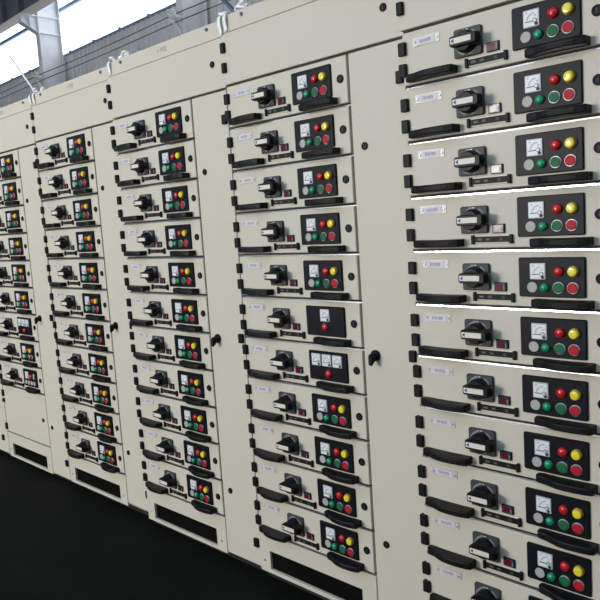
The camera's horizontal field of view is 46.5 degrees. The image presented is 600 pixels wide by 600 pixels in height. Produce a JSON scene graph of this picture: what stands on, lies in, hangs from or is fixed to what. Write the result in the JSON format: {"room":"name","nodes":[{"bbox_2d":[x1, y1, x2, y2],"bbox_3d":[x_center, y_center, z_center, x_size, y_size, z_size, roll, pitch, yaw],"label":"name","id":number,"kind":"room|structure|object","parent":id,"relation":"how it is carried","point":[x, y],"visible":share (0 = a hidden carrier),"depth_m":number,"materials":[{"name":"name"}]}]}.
{"room":"electrical room","nodes":[
{"label":"electrical room","id":0,"kind":"room"},
{"bbox_2d":[0,0,263,107],"bbox_3d":[-3.741,-5.411,15.654,0.196,10.500,54.000,-10,9,-44],"label":"wall","id":1,"kind":"structure","parent":0,"point":[170,32],"depth_m":15.99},
{"bbox_2d":[0,0,82,46],"bbox_3d":[-3.897,-7.896,15.372,0.077,3.610,54.000,-10,9,-44],"label":"window","id":2,"kind":"structure","parent":1,"relation":"in","point":[72,3],"depth_m":19.23,"materials":[{"name":"white glass"}]},
{"bbox_2d":[0,2,175,85],"bbox_3d":[-3.800,-6.094,15.561,0.237,0.062,54.001,-10,9,-44],"label":"trim","id":3,"kind":"structure","parent":1,"relation":"attached to","point":[119,29],"depth_m":16.09,"materials":[{"name":"blue"}]},
{"bbox_2d":[0,451,323,599],"bbox_3d":[-8.605,0.770,11.229,14.900,0.100,54.000,-10,9,-44],"label":"floor","id":4,"kind":"structure","parent":0,"point":[61,539],"depth_m":3.15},
{"bbox_2d":[0,370,10,454],"bbox_3d":[-2.017,-0.103,5.054,0.827,2.204,0.834,3,9,44],"label":"tall cabinet","id":5,"kind":"object","parent":4,"relation":"on","point":[4,439],"visible":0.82,"depth_m":4.63,"materials":[{"name":"beige metal"}]},
{"bbox_2d":[0,97,76,483],"bbox_3d":[-1.430,-0.074,4.471,0.827,2.204,0.850,3,9,44],"label":"tall cabinet","id":6,"kind":"object","parent":4,"relation":"on","point":[35,424],"depth_m":4.12,"materials":[{"name":"beige metal"}]},
{"bbox_2d":[0,267,6,278],"bbox_3d":[-1.844,-0.164,4.297,0.097,0.076,0.050,3,9,44],"label":"switch","id":7,"kind":"object","parent":6,"relation":"attached to","point":[3,270],"depth_m":4.29,"materials":[{"name":"black plastic"}]},
{"bbox_2d":[0,292,9,304],"bbox_3d":[-1.834,-0.005,4.316,0.097,0.076,0.050,3,9,44],"label":"switch","id":8,"kind":"object","parent":6,"relation":"attached to","point":[5,297],"depth_m":4.31,"materials":[{"name":"black plastic"}]},
{"bbox_2d":[0,318,12,330],"bbox_3d":[-1.823,0.154,4.334,0.097,0.076,0.050,3,9,44],"label":"switch","id":9,"kind":"object","parent":6,"relation":"attached to","point":[7,324],"depth_m":4.32,"materials":[{"name":"black plastic"}]},
{"bbox_2d":[3,343,15,355],"bbox_3d":[-1.813,0.312,4.353,0.097,0.076,0.050,3,9,44],"label":"switch","id":10,"kind":"object","parent":6,"relation":"attached to","point":[10,349],"depth_m":4.34,"materials":[{"name":"black plastic"}]},
{"bbox_2d":[6,368,18,380],"bbox_3d":[-1.803,0.471,4.371,0.097,0.076,0.050,3,9,44],"label":"switch","id":11,"kind":"object","parent":6,"relation":"attached to","point":[13,374],"depth_m":4.36,"materials":[{"name":"black plastic"}]},
{"bbox_2d":[9,55,34,90],"bbox_3d":[-1.570,-1.274,3.971,0.315,0.293,0.011,3,9,44],"label":"rod","id":12,"kind":"object","parent":6,"relation":"on","point":[11,58],"visible":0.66,"depth_m":3.98,"materials":[{"name":"white plastic"}]},
{"bbox_2d":[15,444,47,467],"bbox_3d":[-1.695,0.980,4.410,0.482,0.082,0.004,3,9,44],"label":"vent","id":13,"kind":"object","parent":6,"relation":"attached to","point":[31,455],"depth_m":4.39,"materials":[{"name":"black metal"}]},
{"bbox_2d":[17,0,65,88],"bbox_3d":[-6.321,-5.433,17.331,0.992,10.490,0.200,-10,9,-44],"label":"steel column","id":14,"kind":"structure","parent":4,"relation":"on","point":[45,23],"depth_m":17.34,"materials":[{"name":"white metal"}]},
{"bbox_2d":[0,0,55,33],"bbox_3d":[-4.597,-7.191,14.725,0.343,0.800,53.801,-10,9,-44],"label":"beam","id":15,"kind":"structure","parent":14,"relation":"on","point":[9,9],"depth_m":17.22,"materials":[{"name":"grey metal"}]},
{"bbox_2d":[33,71,42,87],"bbox_3d":[-6.475,-5.375,17.274,0.162,0.537,0.310,-10,9,-44],"label":"clamp","id":16,"kind":"object","parent":14,"relation":"attached to","point":[37,76],"visible":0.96,"depth_m":17.23,"materials":[{"name":"white plastic"}]},
{"bbox_2d":[30,66,148,515],"bbox_3d":[-0.837,-0.050,3.894,0.827,2.212,0.850,3,9,44],"label":"tall cabinet","id":17,"kind":"object","parent":4,"relation":"on","point":[80,103],"depth_m":3.60,"materials":[{"name":"beige metal"}]},
{"bbox_2d":[44,143,60,158],"bbox_3d":[-1.294,-0.777,3.645,0.097,0.076,0.050,3,9,44],"label":"switch","id":18,"kind":"object","parent":17,"relation":"attached to","point":[54,150],"depth_m":3.64,"materials":[{"name":"black plastic"}]},
{"bbox_2d":[48,174,63,189],"bbox_3d":[-1.283,-0.619,3.664,0.097,0.076,0.050,3,9,44],"label":"switch","id":19,"kind":"object","parent":17,"relation":"attached to","point":[57,181],"depth_m":3.65,"materials":[{"name":"black plastic"}]},
{"bbox_2d":[51,205,66,219],"bbox_3d":[-1.273,-0.460,3.682,0.097,0.076,0.050,3,9,44],"label":"switch","id":20,"kind":"object","parent":17,"relation":"attached to","point":[60,212],"depth_m":3.67,"materials":[{"name":"black plastic"}]},
{"bbox_2d":[54,235,69,249],"bbox_3d":[-1.263,-0.302,3.701,0.097,0.076,0.050,3,9,44],"label":"switch","id":21,"kind":"object","parent":17,"relation":"attached to","point":[63,242],"depth_m":3.69,"materials":[{"name":"black plastic"}]},
{"bbox_2d":[57,266,72,279],"bbox_3d":[-1.252,-0.143,3.719,0.097,0.076,0.050,3,9,44],"label":"switch","id":22,"kind":"object","parent":17,"relation":"attached to","point":[66,272],"depth_m":3.71,"materials":[{"name":"black plastic"}]},
{"bbox_2d":[60,295,75,309],"bbox_3d":[-1.242,0.016,3.738,0.097,0.076,0.050,3,9,44],"label":"switch","id":23,"kind":"object","parent":17,"relation":"attached to","point":[69,302],"depth_m":3.73,"materials":[{"name":"black plastic"}]},
{"bbox_2d":[63,324,78,338],"bbox_3d":[-1.232,0.174,3.756,0.097,0.076,0.050,3,9,44],"label":"switch","id":24,"kind":"object","parent":17,"relation":"attached to","point":[72,331],"depth_m":3.75,"materials":[{"name":"black plastic"}]},
{"bbox_2d":[67,353,81,367],"bbox_3d":[-1.221,0.333,3.775,0.097,0.076,0.050,3,9,44],"label":"switch","id":25,"kind":"object","parent":17,"relation":"attached to","point":[76,359],"depth_m":3.76,"materials":[{"name":"black plastic"}]},
{"bbox_2d":[70,382,84,396],"bbox_3d":[-1.211,0.491,3.793,0.097,0.076,0.050,3,9,44],"label":"switch","id":26,"kind":"object","parent":17,"relation":"attached to","point":[79,388],"depth_m":3.78,"materials":[{"name":"black plastic"}]},
{"bbox_2d":[73,410,87,425],"bbox_3d":[-1.200,0.650,3.812,0.097,0.076,0.050,3,9,44],"label":"switch","id":27,"kind":"object","parent":17,"relation":"attached to","point":[81,418],"depth_m":3.80,"materials":[{"name":"black plastic"}]},
{"bbox_2d":[76,438,90,453],"bbox_3d":[-1.190,0.808,3.830,0.097,0.076,0.050,3,9,44],"label":"switch","id":28,"kind":"object","parent":17,"relation":"attached to","point":[84,446],"depth_m":3.82,"materials":[{"name":"black plastic"}]},
{"bbox_2d":[77,468,120,497],"bbox_3d":[-1.103,1.000,3.832,0.482,0.082,0.004,3,9,44],"label":"vent","id":29,"kind":"object","parent":17,"relation":"attached to","point":[107,486],"depth_m":3.82,"materials":[{"name":"black metal"}]},
{"bbox_2d":[106,21,267,572],"bbox_3d":[-0.261,-0.018,3.301,0.827,2.212,0.850,3,9,44],"label":"tall cabinet","id":30,"kind":"object","parent":4,"relation":"on","point":[187,66],"depth_m":2.99,"materials":[{"name":"beige metal"}]},
{"bbox_2d":[126,120,145,138],"bbox_3d":[-0.717,-0.747,3.052,0.097,0.076,0.050,3,9,44],"label":"switch","id":31,"kind":"object","parent":30,"relation":"attached to","point":[137,129],"depth_m":3.04,"materials":[{"name":"black plastic"}]},
{"bbox_2d":[130,157,148,175],"bbox_3d":[-0.707,-0.588,3.071,0.097,0.076,0.050,3,9,44],"label":"switch","id":32,"kind":"object","parent":30,"relation":"attached to","point":[141,164],"depth_m":3.06,"materials":[{"name":"black plastic"}]},
{"bbox_2d":[133,194,152,211],"bbox_3d":[-0.696,-0.429,3.089,0.097,0.076,0.050,3,9,44],"label":"switch","id":33,"kind":"object","parent":30,"relation":"attached to","point":[144,202],"depth_m":3.08,"materials":[{"name":"black plastic"}]},
{"bbox_2d":[137,230,155,247],"bbox_3d":[-0.686,-0.271,3.107,0.097,0.076,0.050,3,9,44],"label":"switch","id":34,"kind":"object","parent":30,"relation":"attached to","point":[148,237],"depth_m":3.10,"materials":[{"name":"black plastic"}]},
{"bbox_2d":[140,266,158,282],"bbox_3d":[-0.675,-0.112,3.126,0.097,0.076,0.050,3,9,44],"label":"switch","id":35,"kind":"object","parent":30,"relation":"attached to","point":[151,273],"depth_m":3.12,"materials":[{"name":"black plastic"}]},
{"bbox_2d":[143,301,161,317],"bbox_3d":[-0.665,0.046,3.144,0.097,0.076,0.050,3,9,44],"label":"switch","id":36,"kind":"object","parent":30,"relation":"attached to","point":[154,308],"depth_m":3.14,"materials":[{"name":"black plastic"}]},
{"bbox_2d":[146,335,164,352],"bbox_3d":[-0.655,0.205,3.163,0.097,0.076,0.050,3,9,44],"label":"switch","id":37,"kind":"object","parent":30,"relation":"attached to","point":[157,344],"depth_m":3.15,"materials":[{"name":"black plastic"}]},
{"bbox_2d":[149,370,167,387],"bbox_3d":[-0.644,0.364,3.181,0.097,0.076,0.050,3,9,44],"label":"switch","id":38,"kind":"object","parent":30,"relation":"attached to","point":[160,378],"depth_m":3.17,"materials":[{"name":"black plastic"}]},
{"bbox_2d":[153,403,170,421],"bbox_3d":[-0.634,0.522,3.200,0.097,0.076,0.050,3,9,44],"label":"switch","id":39,"kind":"object","parent":30,"relation":"attached to","point":[163,412],"depth_m":3.19,"materials":[{"name":"black plastic"}]},
{"bbox_2d":[156,437,173,455],"bbox_3d":[-0.624,0.681,3.218,0.097,0.076,0.050,3,9,44],"label":"switch","id":40,"kind":"object","parent":30,"relation":"attached to","point":[166,446],"depth_m":3.21,"materials":[{"name":"black plastic"}]},
{"bbox_2d":[159,470,176,488],"bbox_3d":[-0.613,0.839,3.237,0.097,0.076,0.050,3,9,44],"label":"switch","id":41,"kind":"object","parent":30,"relation":"attached to","point":[169,479],"depth_m":3.23,"materials":[{"name":"black plastic"}]},
{"bbox_2d":[156,504,217,543],"bbox_3d":[-0.526,1.031,3.239,0.482,0.082,0.004,3,9,44],"label":"vent","id":42,"kind":"object","parent":30,"relation":"attached to","point":[205,531],"depth_m":3.22,"materials":[{"name":"black metal"}]},
{"bbox_2d":[221,0,234,12],"bbox_3d":[-0.290,-1.173,2.761,0.199,0.195,0.018,3,9,44],"label":"rod","id":43,"kind":"object","parent":30,"relation":"on","point":[231,8],"visible":0.47,"depth_m":2.74,"materials":[{"name":"blue metal"}]},
{"bbox_2d":[176,0,207,35],"bbox_3d":[-2.180,-5.210,13.091,0.992,10.490,0.200,-10,9,-44],"label":"steel column","id":44,"kind":"structure","parent":4,"relation":"on","point":[199,20],"depth_m":13.19,"materials":[{"name":"white metal"}]},
{"bbox_2d":[167,9,181,35],"bbox_3d":[-2.341,-5.152,13.042,0.162,0.537,0.310,-10,9,-44],"label":"clamp","id":45,"kind":"object","parent":44,"relation":"attached to","point":[174,16],"visible":0.98,"depth_m":13.00,"materials":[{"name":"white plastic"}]},
{"bbox_2d":[0,0,208,93],"bbox_3d":[-2.519,-5.308,13.170,0.020,0.047,46.848,-10,9,-44],"label":"cable","id":46,"kind":"object","parent":45,"relation":"attached to","point":[206,0],"visible":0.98,"depth_m":14.54,"materials":[{"name":"grey plastic"}]},
{"bbox_2d":[0,0,229,98],"bbox_3d":[-2.509,-5.164,13.187,0.020,0.037,46.848,-10,9,-44],"label":"cable","id":47,"kind":"object","parent":45,"relation":"attached to","point":[227,0],"visible":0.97,"depth_m":14.30,"materials":[{"name":"grey plastic"}]},
{"bbox_2d":[219,0,428,599],"bbox_3d":[0.327,0.008,2.718,0.827,2.218,0.850,3,9,44],"label":"tall cabinet","id":48,"kind":"object","parent":4,"relation":"on","point":[265,38],"depth_m":2.41,"materials":[{"name":"beige metal"}]},
{"bbox_2d":[217,15,222,35],"bbox_3d":[-0.283,-1.030,2.626,0.020,0.075,0.059,3,9,44],"label":"tie","id":49,"kind":"object","parent":48,"relation":"hanging from","point":[218,18],"visible":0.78,"depth_m":2.61,"materials":[{"name":"white plastic"}]},
{"bbox_2d":[222,13,229,31],"bbox_3d":[-0.261,-1.033,2.603,0.020,0.067,0.059,3,9,44],"label":"tie","id":50,"kind":"object","parent":48,"relation":"hanging from","point":[224,15],"visible":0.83,"depth_m":2.58,"materials":[{"name":"white plastic"}]},
{"bbox_2d":[234,0,248,10],"bbox_3d":[-0.216,-1.091,2.593,0.080,0.060,0.037,3,9,44],"label":"tie","id":51,"kind":"object","parent":48,"relation":"on","point":[239,5],"visible":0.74,"depth_m":2.58,"materials":[{"name":"white plastic"}]},
{"bbox_2d":[251,84,275,108],"bbox_3d":[-0.130,-0.723,2.469,0.097,0.076,0.050,3,9,44],"label":"switch","id":52,"kind":"object","parent":48,"relation":"attached to","point":[264,95],"depth_m":2.46,"materials":[{"name":"black plastic"}]},
{"bbox_2d":[254,130,278,153],"bbox_3d":[-0.120,-0.564,2.487,0.097,0.076,0.050,3,9,44],"label":"switch","id":53,"kind":"object","parent":48,"relation":"attached to","point":[267,141],"depth_m":2.48,"materials":[{"name":"black plastic"}]},
{"bbox_2d":[258,176,281,197],"bbox_3d":[-0.109,-0.405,2.506,0.097,0.076,0.050,3,9,44],"label":"switch","id":54,"kind":"object","parent":48,"relation":"attached to","point":[271,186],"depth_m":2.50,"materials":[{"name":"black plastic"}]},
{"bbox_2d":[261,221,284,241],"bbox_3d":[-0.099,-0.247,2.524,0.097,0.076,0.050,3,9,44],"label":"switch","id":55,"kind":"object","parent":48,"relation":"attached to","point":[274,231],"depth_m":2.52,"materials":[{"name":"black plastic"}]},
{"bbox_2d":[264,265,287,285],"bbox_3d":[-0.088,-0.088,2.543,0.097,0.076,0.050,3,9,44],"label":"switch","id":56,"kind":"object","parent":48,"relation":"attached to","point":[277,275],"depth_m":2.53,"materials":[{"name":"black plastic"}]},
{"bbox_2d":[267,308,290,328],"bbox_3d":[-0.078,0.070,2.561,0.097,0.076,0.050,3,9,44],"label":"switch","id":57,"kind":"object","parent":48,"relation":"attached to","point":[280,318],"depth_m":2.55,"materials":[{"name":"black plastic"}]},
{"bbox_2d":[270,350,293,371],"bbox_3d":[-0.068,0.229,2.580,0.097,0.076,0.050,3,9,44],"label":"switch","id":58,"kind":"object","parent":48,"relation":"attached to","point":[283,360],"depth_m":2.57,"materials":[{"name":"black plastic"}]},
{"bbox_2d":[273,391,296,413],"bbox_3d":[-0.057,0.388,2.598,0.097,0.076,0.050,3,9,44],"label":"switch","id":59,"kind":"object","parent":48,"relation":"attached to","point":[286,402],"depth_m":2.59,"materials":[{"name":"black plastic"}]},
{"bbox_2d":[276,432,298,455],"bbox_3d":[-0.047,0.546,2.617,0.097,0.076,0.050,3,9,44],"label":"switch","id":60,"kind":"object","parent":48,"relation":"attached to","point":[288,445],"depth_m":2.61,"materials":[{"name":"black plastic"}]},
{"bbox_2d":[279,473,301,496],"bbox_3d":[-0.036,0.705,2.635,0.097,0.076,0.050,3,9,44],"label":"switch","id":61,"kind":"object","parent":48,"relation":"attached to","point":[291,486],"depth_m":2.63,"materials":[{"name":"black plastic"}]},
{"bbox_2d":[282,513,304,536],"bbox_3d":[-0.026,0.863,2.654,0.097,0.076,0.050,3,9,44],"label":"switch","id":62,"kind":"object","parent":48,"relation":"attached to","point":[294,524],"depth_m":2.65,"materials":[{"name":"black plastic"}]},
{"bbox_2d":[272,552,362,599],"bbox_3d":[0.060,1.055,2.656,0.482,0.082,0.004,3,9,44],"label":"vent","id":63,"kind":"object","parent":48,"relation":"attached to","point":[324,582],"depth_m":2.65,"materials":[{"name":"black metal"}]},
{"bbox_2d":[318,72,326,80],"bbox_3d":[0.072,-0.731,2.285,0.029,0.028,0.015,3,9,44],"label":"lamp","id":64,"kind":"object","parent":48,"relation":"attached to","point":[322,76],"depth_m":2.28,"materials":[{"name":"yellow plastic"}]},
{"bbox_2d":[321,122,329,130],"bbox_3d":[0.083,-0.573,2.304,0.029,0.028,0.015,3,9,44],"label":"lamp","id":65,"kind":"object","parent":48,"relation":"attached to","point":[325,126],"depth_m":2.30,"materials":[{"name":"yellow plastic"}]},
{"bbox_2d":[324,171,331,179],"bbox_3d":[0.093,-0.414,2.322,0.029,0.028,0.015,3,9,44],"label":"lamp","id":66,"kind":"object","parent":48,"relation":"attached to","point":[327,174],"depth_m":2.32,"materials":[{"name":"yellow plastic"}]},
{"bbox_2d":[327,219,334,227],"bbox_3d":[0.103,-0.256,2.341,0.029,0.028,0.015,3,9,44],"label":"lamp","id":67,"kind":"object","parent":48,"relation":"attached to","point":[330,222],"depth_m":2.34,"materials":[{"name":"yellow plastic"}]},
{"bbox_2d":[330,267,337,274],"bbox_3d":[0.114,-0.097,2.359,0.029,0.028,0.015,3,9,44],"label":"lamp","id":68,"kind":"object","parent":48,"relation":"attached to","point":[333,270],"depth_m":2.35,"materials":[{"name":"yellow plastic"}]},
{"bbox_2d":[338,405,345,413],"bbox_3d":[0.145,0.379,2.414,0.029,0.028,0.015,3,9,44],"label":"lamp","id":69,"kind":"object","parent":48,"relation":"attached to","point":[341,408],"depth_m":2.41,"materials":[{"name":"yellow plastic"}]},
{"bbox_2d":[341,450,348,457],"bbox_3d":[0.155,0.537,2.433,0.029,0.028,0.015,3,9,44],"label":"lamp","id":70,"kind":"object","parent":48,"relation":"attached to","point":[344,453],"depth_m":2.43,"materials":[{"name":"yellow plastic"}]},
{"bbox_2d":[344,494,351,501],"bbox_3d":[0.166,0.696,2.451,0.029,0.028,0.015,3,9,44],"label":"lamp","id":71,"kind":"object","parent":48,"relation":"attached to","point":[347,497],"depth_m":2.45,"materials":[{"name":"yellow plastic"}]},
{"bbox_2d":[346,537,353,544],"bbox_3d":[0.176,0.855,2.470,0.029,0.028,0.015,3,9,44],"label":"lamp","id":72,"kind":"object","parent":48,"relation":"attached to","point":[349,540],"depth_m":2.46,"materials":[{"name":"yellow plastic"}]},
{"bbox_2d":[396,0,599,599],"bbox_3d":[0.902,0.037,2.123,0.827,2.224,0.850,3,9,44],"label":"tall cabinet","id":73,"kind":"object","parent":4,"relation":"on","point":[413,15],"depth_m":1.91,"materials":[{"name":"beige metal"}]},
{"bbox_2d":[449,24,482,58],"bbox_3d":[0.445,-0.697,1.874,0.097,0.076,0.050,3,9,44],"label":"switch","id":74,"kind":"object","parent":73,"relation":"attached to","point":[465,40],"depth_m":1.87,"materials":[{"name":"black plastic"}]},
{"bbox_2d":[451,86,484,117],"bbox_3d":[0.456,-0.538,1.892,0.097,0.076,0.050,3,9,44],"label":"switch","id":75,"kind":"object","parent":73,"relation":"attached to","point":[467,101],"depth_m":1.89,"materials":[{"name":"black plastic"}]},
{"bbox_2d":[454,146,486,176],"bbox_3d":[0.466,-0.380,1.911,0.097,0.076,0.050,3,9,44],"label":"switch","id":76,"kind":"object","parent":73,"relation":"attached to","point":[469,161],"depth_m":1.91,"materials":[{"name":"black plastic"}]},
{"bbox_2d":[456,205,488,233],"bbox_3d":[0.476,-0.221,1.929,0.097,0.076,0.050,3,9,44],"label":"switch","id":77,"kind":"object","parent":73,"relation":"attached to","point":[470,219],"depth_m":1.93,"materials":[{"name":"black plastic"}]},
{"bbox_2d":[458,263,490,290],"bbox_3d":[0.487,-0.062,1.948,0.097,0.076,0.050,3,9,44],"label":"switch","id":78,"kind":"object","parent":73,"relation":"attached to","point":[472,276],"depth_m":1.94,"materials":[{"name":"black plastic"}]},
{"bbox_2d":[460,319,492,346],"bbox_3d":[0.497,0.096,1.966,0.097,0.076,0.050,3,9,44],"label":"switch","id":79,"kind":"object","parent":73,"relation":"attached to","point":[474,332],"depth_m":1.96,"materials":[{"name":"black plastic"}]},
{"bbox_2d":[463,373,494,402],"bbox_3d":[0.507,0.255,1.985,0.097,0.076,0.050,3,9,44],"label":"switch","id":80,"kind":"object","parent":73,"relation":"attached to","point":[477,387],"depth_m":1.98,"materials":[{"name":"black plastic"}]},
{"bbox_2d":[465,427,496,456],"bbox_3d":[0.518,0.413,2.003,0.097,0.076,0.050,3,9,44],"label":"switch","id":81,"kind":"object","parent":73,"relation":"attached to","point":[479,441],"depth_m":2.00,"materials":[{"name":"black plastic"}]},
{"bbox_2d":[467,479,497,509],"bbox_3d":[0.528,0.572,2.022,0.097,0.076,0.050,3,9,44],"label":"switch","id":82,"kind":"object","parent":73,"relation":"attached to","point":[482,494],"depth_m":2.02,"materials":[{"name":"black plastic"}]},
{"bbox_2d":[469,531,499,562],"bbox_3d":[0.539,0.731,2.040,0.097,0.076,0.050,3,9,44],"label":"switch","id":83,"kind":"object","parent":73,"relation":"attached to","point":[484,546],"depth_m":2.04,"materials":[{"name":"black plastic"}]},
{"bbox_2d":[471,581,500,599],"bbox_3d":[0.549,0.889,2.058,0.097,0.076,0.050,3,9,44],"label":"switch","id":84,"kind":"object","parent":73,"relation":"attached to","point":[480,590],"depth_m":2.06,"materials":[{"name":"black plastic"}]},
{"bbox_2d":[533,29,542,38],"bbox_3d":[0.595,-0.666,1.750,0.024,0.024,0.013,3,9,44],"label":"lamp","id":85,"kind":"object","parent":73,"relation":"on","point":[537,33],"depth_m":1.75,"materials":[{"name":"green plastic"}]},
{"bbox_2d":[535,95,544,104],"bbox_3d":[0.606,-0.508,1.768,0.024,0.024,0.013,3,9,44],"label":"lamp","id":86,"kind":"object","parent":73,"relation":"on","point":[539,99],"depth_m":1.76,"materials":[{"name":"green plastic"}]},
{"bbox_2d":[536,159,545,167],"bbox_3d":[0.616,-0.349,1.787,0.024,0.024,0.013,3,9,44],"label":"lamp","id":87,"kind":"object","parent":73,"relation":"on","point":[540,163],"depth_m":1.78,"materials":[{"name":"green plastic"}]},
{"bbox_2d":[538,221,547,230],"bbox_3d":[0.626,-0.191,1.805,0.024,0.024,0.013,3,9,44],"label":"lamp","id":88,"kind":"object","parent":73,"relation":"on","point":[542,225],"depth_m":1.80,"materials":[{"name":"green plastic"}]},
{"bbox_2d":[540,283,548,291],"bbox_3d":[0.637,-0.032,1.824,0.024,0.024,0.013,3,9,44],"label":"lamp","id":89,"kind":"object","parent":73,"relation":"on","point":[544,287],"depth_m":1.82,"materials":[{"name":"green plastic"}]},
{"bbox_2d":[541,343,550,351],"bbox_3d":[0.647,0.127,1.842,0.024,0.024,0.013,3,9,44],"label":"lamp","id":90,"kind":"object","parent":73,"relation":"on","point":[545,347],"depth_m":1.84,"materials":[{"name":"green plastic"}]},
{"bbox_2d":[543,402,551,410],"bbox_3d":[0.658,0.285,1.861,0.024,0.024,0.013,3,9,44],"label":"lamp","id":91,"kind":"object","parent":73,"relation":"on","point":[547,406],"depth_m":1.86,"materials":[{"name":"green plastic"}]},
{"bbox_2d":[544,460,552,468],"bbox_3d":[0.668,0.444,1.879,0.024,0.024,0.013,3,9,44],"label":"lamp","id":92,"kind":"object","parent":73,"relation":"on","point":[548,464],"depth_m":1.88,"materials":[{"name":"green plastic"}]},
{"bbox_2d":[545,517,554,525],"bbox_3d":[0.678,0.602,1.898,0.024,0.024,0.013,3,9,44],"label":"lamp","id":93,"kind":"object","parent":73,"relation":"on","point":[549,521],"depth_m":1.89,"materials":[{"name":"green plastic"}]},
{"bbox_2d":[547,572,555,581],"bbox_3d":[0.689,0.761,1.916,0.024,0.024,0.013,3,9,44],"label":"lamp","id":94,"kind":"object","parent":73,"relation":"on","point":[551,576],"depth_m":1.91,"materials":[{"name":"green plastic"}]},
{"bbox_2d":[547,7,558,18],"bbox_3d":[0.621,-0.707,1.718,0.027,0.026,0.013,3,9,44],"label":"lamp","id":95,"kind":"object","parent":73,"relation":"on","point":[552,12],"depth_m":1.71,"materials":[{"name":"red plastic"}]},
{"bbox_2d":[549,74,559,84],"bbox_3d":[0.631,-0.549,1.736,0.027,0.026,0.013,3,9,44],"label":"lamp","id":96,"kind":"object","parent":73,"relation":"on","point":[554,79],"depth_m":1.73,"materials":[{"name":"red plastic"}]},
{"bbox_2d":[550,139,560,149],"bbox_3d":[0.641,-0.390,1.755,0.027,0.026,0.013,3,9,44],"label":"lamp","id":97,"kind":"object","parent":73,"relation":"on","point":[555,144],"depth_m":1.75,"materials":[{"name":"red plastic"}]},
{"bbox_2d":[552,204,562,213],"bbox_3d":[0.652,-0.232,1.773,0.027,0.026,0.013,3,9,44],"label":"lamp","id":98,"kind":"object","parent":73,"relation":"on","point":[556,208],"depth_m":1.77,"materials":[{"name":"red plastic"}]},
{"bbox_2d":[553,266,563,276],"bbox_3d":[0.662,-0.073,1.792,0.027,0.026,0.013,3,9,44],"label":"lamp","id":99,"kind":"object","parent":73,"relation":"on","point":[558,271],"depth_m":1.79,"materials":[{"name":"red plastic"}]},
{"bbox_2d":[555,328,564,337],"bbox_3d":[0.672,0.086,1.810,0.027,0.026,0.013,3,9,44],"label":"lamp","id":100,"kind":"object","parent":73,"relation":"on","point":[559,332],"depth_m":1.81,"materials":[{"name":"red plastic"}]},
{"bbox_2d":[556,388,566,397],"bbox_3d":[0.683,0.244,1.829,0.027,0.026,0.013,3,9,44],"label":"lamp","id":101,"kind":"object","parent":73,"relation":"on","point":[560,392],"depth_m":1.82,"materials":[{"name":"red plastic"}]},
{"bbox_2d":[557,447,567,456],"bbox_3d":[0.693,0.403,1.847,0.027,0.026,0.013,3,9,44],"label":"lamp","id":102,"kind":"object","parent":73,"relation":"on","point":[561,451],"depth_m":1.84,"materials":[{"name":"red plastic"}]},
{"bbox_2d":[559,505,568,514],"bbox_3d":[0.704,0.561,1.865,0.027,0.026,0.013,3,9,44],"label":"lamp","id":103,"kind":"object","parent":73,"relation":"on","point":[563,509],"depth_m":1.86,"materials":[{"name":"red plastic"}]},
{"bbox_2d":[560,561,569,571],"bbox_3d":[0.714,0.720,1.884,0.027,0.026,0.013,3,9,44],"label":"lamp","id":104,"kind":"object","parent":73,"relation":"on","point":[564,565],"depth_m":1.88,"materials":[{"name":"red plastic"}]},
{"bbox_2d":[562,2,573,14],"bbox_3d":[0.647,-0.706,1.690,0.029,0.028,0.015,3,9,44],"label":"lamp","id":105,"kind":"object","parent":73,"relation":"attached to","point":[567,7],"depth_m":1.69,"materials":[{"name":"yellow plastic"}]},
{"bbox_2d":[563,70,575,82],"bbox_3d":[0.658,-0.547,1.708,0.029,0.028,0.015,3,9,44],"label":"lamp","id":106,"kind":"object","parent":73,"relation":"attached to","point":[569,76],"depth_m":1.70,"materials":[{"name":"yellow plastic"}]},
{"bbox_2d":[564,137,576,148],"bbox_3d":[0.668,-0.389,1.727,0.029,0.028,0.015,3,9,44],"label":"lamp","id":107,"kind":"object","parent":73,"relation":"attached to","point":[569,142],"depth_m":1.72,"materials":[{"name":"yellow plastic"}]},
{"bbox_2d":[566,202,577,213],"bbox_3d":[0.678,-0.230,1.745,0.029,0.028,0.015,3,9,44],"label":"lamp","id":108,"kind":"object","parent":73,"relation":"attached to","point":[571,207],"depth_m":1.74,"materials":[{"name":"yellow plastic"}]},
{"bbox_2d":[567,266,578,276],"bbox_3d":[0.689,-0.071,1.764,0.029,0.028,0.015,3,9,44],"label":"lamp","id":109,"kind":"object","parent":73,"relation":"attached to","point":[572,271],"depth_m":1.76,"materials":[{"name":"yellow plastic"}]},
{"bbox_2d":[568,328,580,339],"bbox_3d":[0.699,0.087,1.782,0.029,0.028,0.015,3,9,44],"label":"lamp","id":110,"kind":"object","parent":73,"relation":"attached to","point":[573,333],"depth_m":1.78,"materials":[{"name":"yellow plastic"}]},
{"bbox_2d":[570,389,581,400],"bbox_3d":[0.710,0.246,1.801,0.029,0.028,0.015,3,9,44],"label":"lamp","id":111,"kind":"object","parent":73,"relation":"attached to","point":[575,394],"depth_m":1.80,"materials":[{"name":"yellow plastic"}]},
{"bbox_2d":[571,449,582,459],"bbox_3d":[0.720,0.404,1.819,0.029,0.028,0.015,3,9,44],"label":"lamp","id":112,"kind":"object","parent":73,"relation":"attached to","point":[576,454],"depth_m":1.81,"materials":[{"name":"yellow plastic"}]},
{"bbox_2d":[572,508,583,518],"bbox_3d":[0.730,0.563,1.838,0.029,0.028,0.015,3,9,44],"label":"lamp","id":113,"kind":"object","parent":73,"relation":"attached to","point":[577,513],"depth_m":1.83,"materials":[{"name":"yellow plastic"}]},
{"bbox_2d":[573,565,584,576],"bbox_3d":[0.741,0.722,1.856,0.029,0.028,0.015,3,9,44],"label":"lamp","id":114,"kind":"object","parent":73,"relation":"attached to","point":[578,570],"depth_m":1.85,"materials":[{"name":"yellow plastic"}]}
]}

